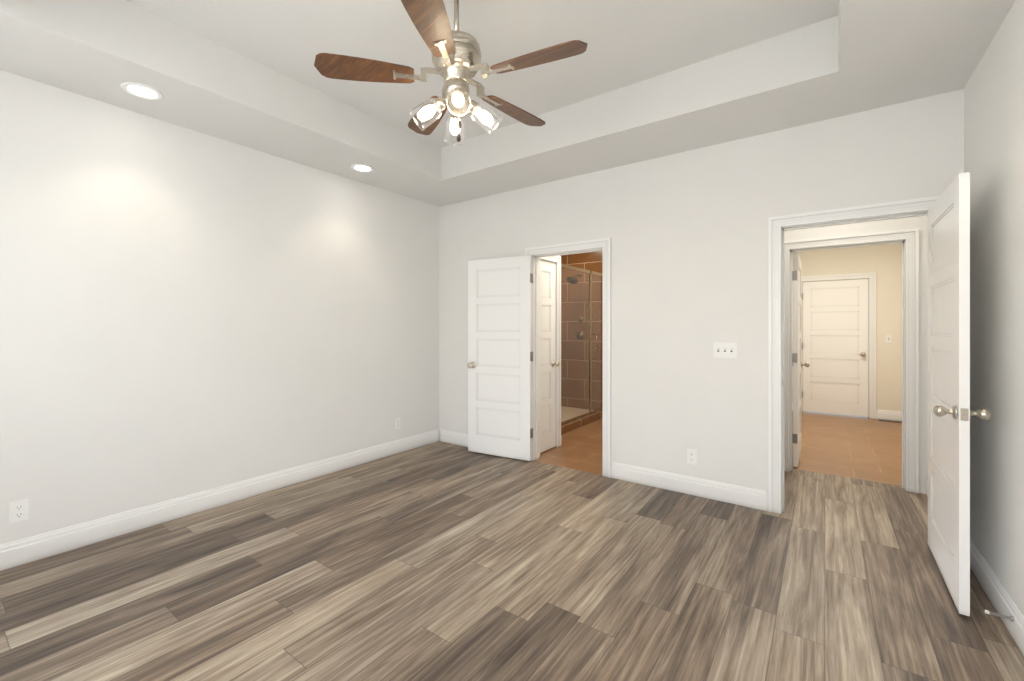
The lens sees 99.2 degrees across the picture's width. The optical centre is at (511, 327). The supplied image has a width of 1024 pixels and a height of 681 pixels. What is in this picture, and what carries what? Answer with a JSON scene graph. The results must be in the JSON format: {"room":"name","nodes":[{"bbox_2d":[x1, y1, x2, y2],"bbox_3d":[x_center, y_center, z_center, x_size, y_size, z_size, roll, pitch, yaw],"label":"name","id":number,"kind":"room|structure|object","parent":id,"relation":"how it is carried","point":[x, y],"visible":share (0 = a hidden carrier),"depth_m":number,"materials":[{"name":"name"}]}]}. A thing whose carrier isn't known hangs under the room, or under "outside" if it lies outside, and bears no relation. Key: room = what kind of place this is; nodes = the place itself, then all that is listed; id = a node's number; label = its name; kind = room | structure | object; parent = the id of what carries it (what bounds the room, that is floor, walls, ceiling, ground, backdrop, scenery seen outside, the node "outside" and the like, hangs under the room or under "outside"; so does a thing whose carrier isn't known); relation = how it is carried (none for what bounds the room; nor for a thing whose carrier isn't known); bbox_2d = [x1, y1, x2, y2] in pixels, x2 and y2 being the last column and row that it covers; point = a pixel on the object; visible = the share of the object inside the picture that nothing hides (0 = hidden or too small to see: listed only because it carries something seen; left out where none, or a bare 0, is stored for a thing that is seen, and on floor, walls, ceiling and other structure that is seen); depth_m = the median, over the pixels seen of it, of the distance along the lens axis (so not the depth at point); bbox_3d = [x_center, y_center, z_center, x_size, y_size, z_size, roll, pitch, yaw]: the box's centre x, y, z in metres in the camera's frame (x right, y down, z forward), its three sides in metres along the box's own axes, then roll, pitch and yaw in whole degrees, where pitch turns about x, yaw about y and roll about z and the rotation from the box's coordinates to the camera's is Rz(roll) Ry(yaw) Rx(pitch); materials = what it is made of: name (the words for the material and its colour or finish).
{"room":"empty bedroom","nodes":[
{"label":"empty bedroom","id":0,"kind":"room"},
{"bbox_2d":[0,70,438,543],"bbox_3d":[-2.101,-0.320,3.468,0.120,3.300,4.360,0,0,36],"label":"wall","id":1,"kind":"structure","parent":0,"point":[184,311],"depth_m":3.06,"materials":[{"name":"white paint"}]},
{"bbox_2d":[9,498,28,523],"bbox_3d":[-2.761,1.030,2.439,0.009,0.117,0.072,0,0,36],"label":"electrical outlet","id":2,"kind":"object","parent":1,"relation":"attached to","point":[18,510],"visible":1,"depth_m":2.44,"materials":[{"name":"white plastic"}]},
{"bbox_2d":[0,429,438,570],"bbox_3d":[-2.047,1.260,3.429,0.014,0.140,4.120,0,0,36],"label":"baseboard","id":3,"kind":"structure","parent":1,"relation":"attached to","point":[33,548],"depth_m":3.05,"materials":[{"name":"white wood"}]},
{"bbox_2d":[395,418,399,429],"bbox_3d":[-1.209,1.020,4.600,0.009,0.117,0.072,0,0,36],"label":"electrical outlet","id":4,"kind":"object","parent":1,"relation":"attached to","point":[397,423],"visible":1,"depth_m":4.60,"materials":[{"name":"white plastic"}]},
{"bbox_2d":[0,441,1023,680],"bbox_3d":[0.029,1.360,2.614,4.577,0.060,5.460,0,0,36],"label":"floor","id":5,"kind":"structure","parent":0,"point":[440,561],"depth_m":2.21,"materials":[{"name":"brown wood"}]},
{"bbox_2d":[439,89,963,490],"bbox_3d":[0.946,-0.320,3.889,4.337,3.300,0.120,0,0,36],"label":"wall","id":6,"kind":"structure","parent":0,"point":[686,232],"depth_m":3.45,"materials":[{"name":"white paint"}]},
{"bbox_2d":[439,429,467,446],"bbox_3d":[-0.355,1.260,4.741,1.229,0.140,0.014,0,0,36],"label":"baseboard","id":7,"kind":"structure","parent":6,"relation":"attached to","point":[453,437],"depth_m":4.96,"materials":[{"name":"white wood"}]},
{"bbox_2d":[467,255,532,460],"bbox_3d":[-0.136,0.305,4.475,0.750,2.025,0.191,0,0,29],"label":"door","id":8,"kind":"structure","parent":6,"relation":"in","point":[500,357],"depth_m":4.45,"materials":[{"name":"white wood"}]},
{"bbox_2d":[525,238,610,477],"bbox_3d":[0.692,0.270,4.373,0.902,2.121,0.652,0,0,36],"label":"door frame","id":9,"kind":"structure","parent":6,"relation":"attached to","point":[605,243],"depth_m":4.31,"materials":[{"name":"white wood"}]},
{"bbox_2d":[611,461,767,510],"bbox_3d":[1.367,1.260,3.504,1.208,0.140,0.014,0,0,36],"label":"baseboard","id":10,"kind":"structure","parent":6,"relation":"attached to","point":[733,494],"depth_m":3.45,"materials":[{"name":"white wood"}]},
{"bbox_2d":[687,449,696,464],"bbox_3d":[1.429,1.030,3.462,0.072,0.117,0.009,0,0,36],"label":"electrical outlet","id":11,"kind":"object","parent":6,"relation":"attached to","point":[691,456],"visible":1,"depth_m":3.46,"materials":[{"name":"white plastic"}]},
{"bbox_2d":[713,342,736,357],"bbox_3d":[1.622,0.175,3.319,0.164,0.117,0.016,0,0,36],"label":"light switch","id":12,"kind":"object","parent":6,"relation":"attached to","point":[724,350],"visible":1,"depth_m":3.32,"materials":[{"name":"white plastic"}]},
{"bbox_2d":[768,196,939,513],"bbox_3d":[2.285,0.270,2.915,0.972,2.121,0.143,0,0,36],"label":"door frame","id":13,"kind":"structure","parent":6,"relation":"attached to","point":[776,224],"depth_m":3.11,"materials":[{"name":"white wood"}]},
{"bbox_2d":[928,172,990,616],"bbox_3d":[2.309,0.305,2.319,0.191,2.025,0.819,0,0,36],"label":"bedroom door","id":14,"kind":"structure","parent":6,"relation":"in","point":[950,413],"depth_m":2.16,"materials":[{"name":"white wood"}]},
{"bbox_2d":[534,411,901,485],"bbox_3d":[2.477,1.360,5.590,5.040,0.060,4.670,0,0,36],"label":"floor","id":15,"kind":"structure","parent":0,"point":[862,448],"depth_m":4.78,"materials":[{"name":"brown tile"}]},
{"bbox_2d":[561,406,593,421],"bbox_3d":[0.494,1.316,6.170,0.878,0.028,1.974,0,0,36],"label":"shower pan","id":16,"kind":"object","parent":15,"relation":"on","point":[583,411],"depth_m":6.65,"materials":[{"name":"tile"}]},
{"bbox_2d":[561,410,602,434],"bbox_3d":[0.897,1.280,5.875,0.110,0.100,1.986,0,0,36],"label":"shower curb","id":17,"kind":"object","parent":15,"relation":"on","point":[578,423],"visible":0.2,"depth_m":5.83,"materials":[{"name":"tile"}]},
{"bbox_2d":[561,264,602,424],"bbox_3d":[0.917,0.214,5.868,0.063,2.029,1.976,0,0,36],"label":"glass enclosure","id":18,"kind":"object","parent":17,"relation":"on","point":[590,334],"visible":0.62,"depth_m":6.07,"materials":[{"name":"clear glass"}]},
{"bbox_2d":[878,419,901,422],"bbox_3d":[5.362,1.327,6.143,0.300,0.007,0.105,0,0,36],"label":"floor vent","id":19,"kind":"object","parent":15,"relation":"in","point":[890,421],"visible":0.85,"depth_m":6.13,"materials":[{"name":"brown metal"}]},
{"bbox_2d":[792,243,901,411],"bbox_3d":[4.922,-0.320,6.635,2.050,3.300,0.120,0,0,36],"label":"wall","id":20,"kind":"structure","parent":0,"point":[884,262],"depth_m":6.27,"materials":[{"name":"beige paint"}]},
{"bbox_2d":[802,279,868,416],"bbox_3d":[4.888,0.305,6.608,0.820,2.025,0.191,0,0,36],"label":"room door","id":21,"kind":"structure","parent":20,"relation":"in","point":[835,341],"depth_m":6.58,"materials":[{"name":"white wood"}]},
{"bbox_2d":[801,272,875,418],"bbox_3d":[4.908,0.270,6.633,0.972,2.121,0.143,0,0,36],"label":"door frame","id":22,"kind":"structure","parent":20,"relation":"attached to","point":[872,344],"depth_m":6.33,"materials":[{"name":"white wood"}]},
{"bbox_2d":[885,335,891,342],"bbox_3d":[5.381,0.165,6.221,0.072,0.117,0.016,0,0,36],"label":"light switch","id":23,"kind":"object","parent":20,"relation":"attached to","point":[888,338],"visible":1,"depth_m":6.22,"materials":[{"name":"white plastic"}]},
{"bbox_2d":[876,409,901,420],"bbox_3d":[5.492,1.260,6.143,0.549,0.140,0.014,0,0,36],"label":"baseboard","id":24,"kind":"structure","parent":20,"relation":"attached to","point":[889,415],"depth_m":6.22,"materials":[{"name":"white wood"}]},
{"bbox_2d":[784,215,927,493],"bbox_3d":[2.712,-0.320,3.974,1.807,3.300,0.120,0,0,36],"label":"wall","id":25,"kind":"structure","parent":0,"point":[920,223],"depth_m":3.49,"materials":[{"name":"white paint"}]},
{"bbox_2d":[792,252,809,466],"bbox_3d":[2.897,0.305,4.419,0.191,2.025,0.800,0,0,36],"label":"hallway door","id":26,"kind":"structure","parent":25,"relation":"in","point":[797,364],"depth_m":4.11,"materials":[{"name":"white wood"}]},
{"bbox_2d":[784,228,918,492],"bbox_3d":[2.911,0.270,3.820,0.952,2.121,0.143,0,0,36],"label":"door frame","id":27,"kind":"structure","parent":25,"relation":"attached to","point":[911,236],"depth_m":3.57,"materials":[{"name":"white wood"}]},
{"bbox_2d":[964,0,1023,614],"bbox_3d":[1.804,-0.320,1.265,0.120,3.300,5.340,0,0,36],"label":"wall","id":28,"kind":"structure","parent":0,"point":[994,127],"depth_m":2.06,"materials":[{"name":"white paint"}]},
{"bbox_2d":[926,477,927,496],"bbox_3d":[3.022,1.260,3.074,0.014,0.140,0.980,0,0,36],"label":"baseboard","id":29,"kind":"structure","parent":28,"relation":"attached to","point":[927,486],"depth_m":3.45,"materials":[{"name":"white wood"}]},
{"bbox_2d":[970,538,1023,655],"bbox_3d":[1.464,1.260,0.906,0.014,0.140,4.120,0,0,36],"label":"baseboard","id":30,"kind":"structure","parent":28,"relation":"attached to","point":[1000,597],"depth_m":2.03,"materials":[{"name":"white wood"}]},
{"bbox_2d":[985,610,1013,621],"bbox_3d":[2.108,1.246,1.884,0.085,0.022,0.022,0,0,36],"label":"spring","id":31,"kind":"object","parent":28,"relation":"attached to","point":[1011,618],"visible":1,"depth_m":1.88,"materials":[{"name":"silver metal"}]},
{"bbox_3d":[-1.529,-0.320,0.446,4.337,3.300,0.120,0,0,36],"label":"wall","id":32,"kind":"structure","parent":0,"visible":0},
{"bbox_2d":[0,0,1014,206],"bbox_3d":[-0.291,-1.625,2.167,4.337,0.430,4.120,0,0,36],"label":"ceiling tray","id":33,"kind":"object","parent":32,"relation":"attached to","point":[638,81],"visible":1,"depth_m":2.66,"materials":[{"name":"white paint"}]},
{"bbox_2d":[121,82,163,99],"bbox_3d":[-2.207,-1.407,2.602,0.196,0.007,0.196,0,0,36],"label":"recessed light","id":34,"kind":"object","parent":33,"relation":"attached to","point":[143,91],"visible":1,"depth_m":2.59,"materials":[{"name":"white plastic"}]},
{"bbox_2d":[351,164,373,171],"bbox_3d":[-1.323,-1.407,3.857,0.196,0.007,0.196,0,0,36],"label":"recessed light","id":35,"kind":"object","parent":33,"relation":"attached to","point":[361,167],"visible":1,"depth_m":3.85,"materials":[{"name":"white plastic"}]},
{"bbox_2d":[314,0,586,145],"bbox_3d":[-0.235,-1.312,2.170,1.251,0.815,1.240,0,0,36],"label":"ceiling fan","id":36,"kind":"object","parent":33,"relation":"hanging from","point":[456,59],"visible":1,"depth_m":2.07,"materials":[{"name":"brown wood"}]},
{"bbox_3d":[1.823,-0.320,6.522,2.650,3.300,0.120,0,0,36],"label":"wall","id":37,"kind":"structure","parent":0,"visible":0},
{"bbox_2d":[561,251,602,409],"bbox_3d":[1.144,-0.060,6.930,1.070,2.720,0.010,0,0,36],"label":"tiled wall","id":38,"kind":"structure","parent":37,"relation":"attached to","point":[591,261],"depth_m":6.95,"materials":[{"name":"brown tile"}]},
{"bbox_2d":[567,273,581,283],"bbox_3d":[0.991,-0.764,6.811,0.184,0.192,0.360,0,0,36],"label":"shower head","id":39,"kind":"object","parent":38,"relation":"attached to","point":[572,280],"depth_m":6.73},
{"bbox_2d":[576,317,584,339],"bbox_3d":[1.080,0.020,6.935,0.150,0.370,0.055,0,0,36],"label":"shower valve","id":40,"kind":"object","parent":38,"relation":"attached to","point":[580,332],"depth_m":6.93,"materials":[{"name":"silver metal"}]},
{"bbox_3d":[0.320,0.300,4.696,0.124,2.060,0.440,0,0,36],"label":"linens","id":41,"kind":"object","parent":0,"visible":0},
{"bbox_2d":[540,260,558,452],"bbox_3d":[0.353,0.305,4.670,0.191,2.025,0.410,0,0,36],"label":"door","id":42,"kind":"structure","parent":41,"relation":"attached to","point":[549,363],"depth_m":4.69,"materials":[{"name":"white wood"}]}
]}

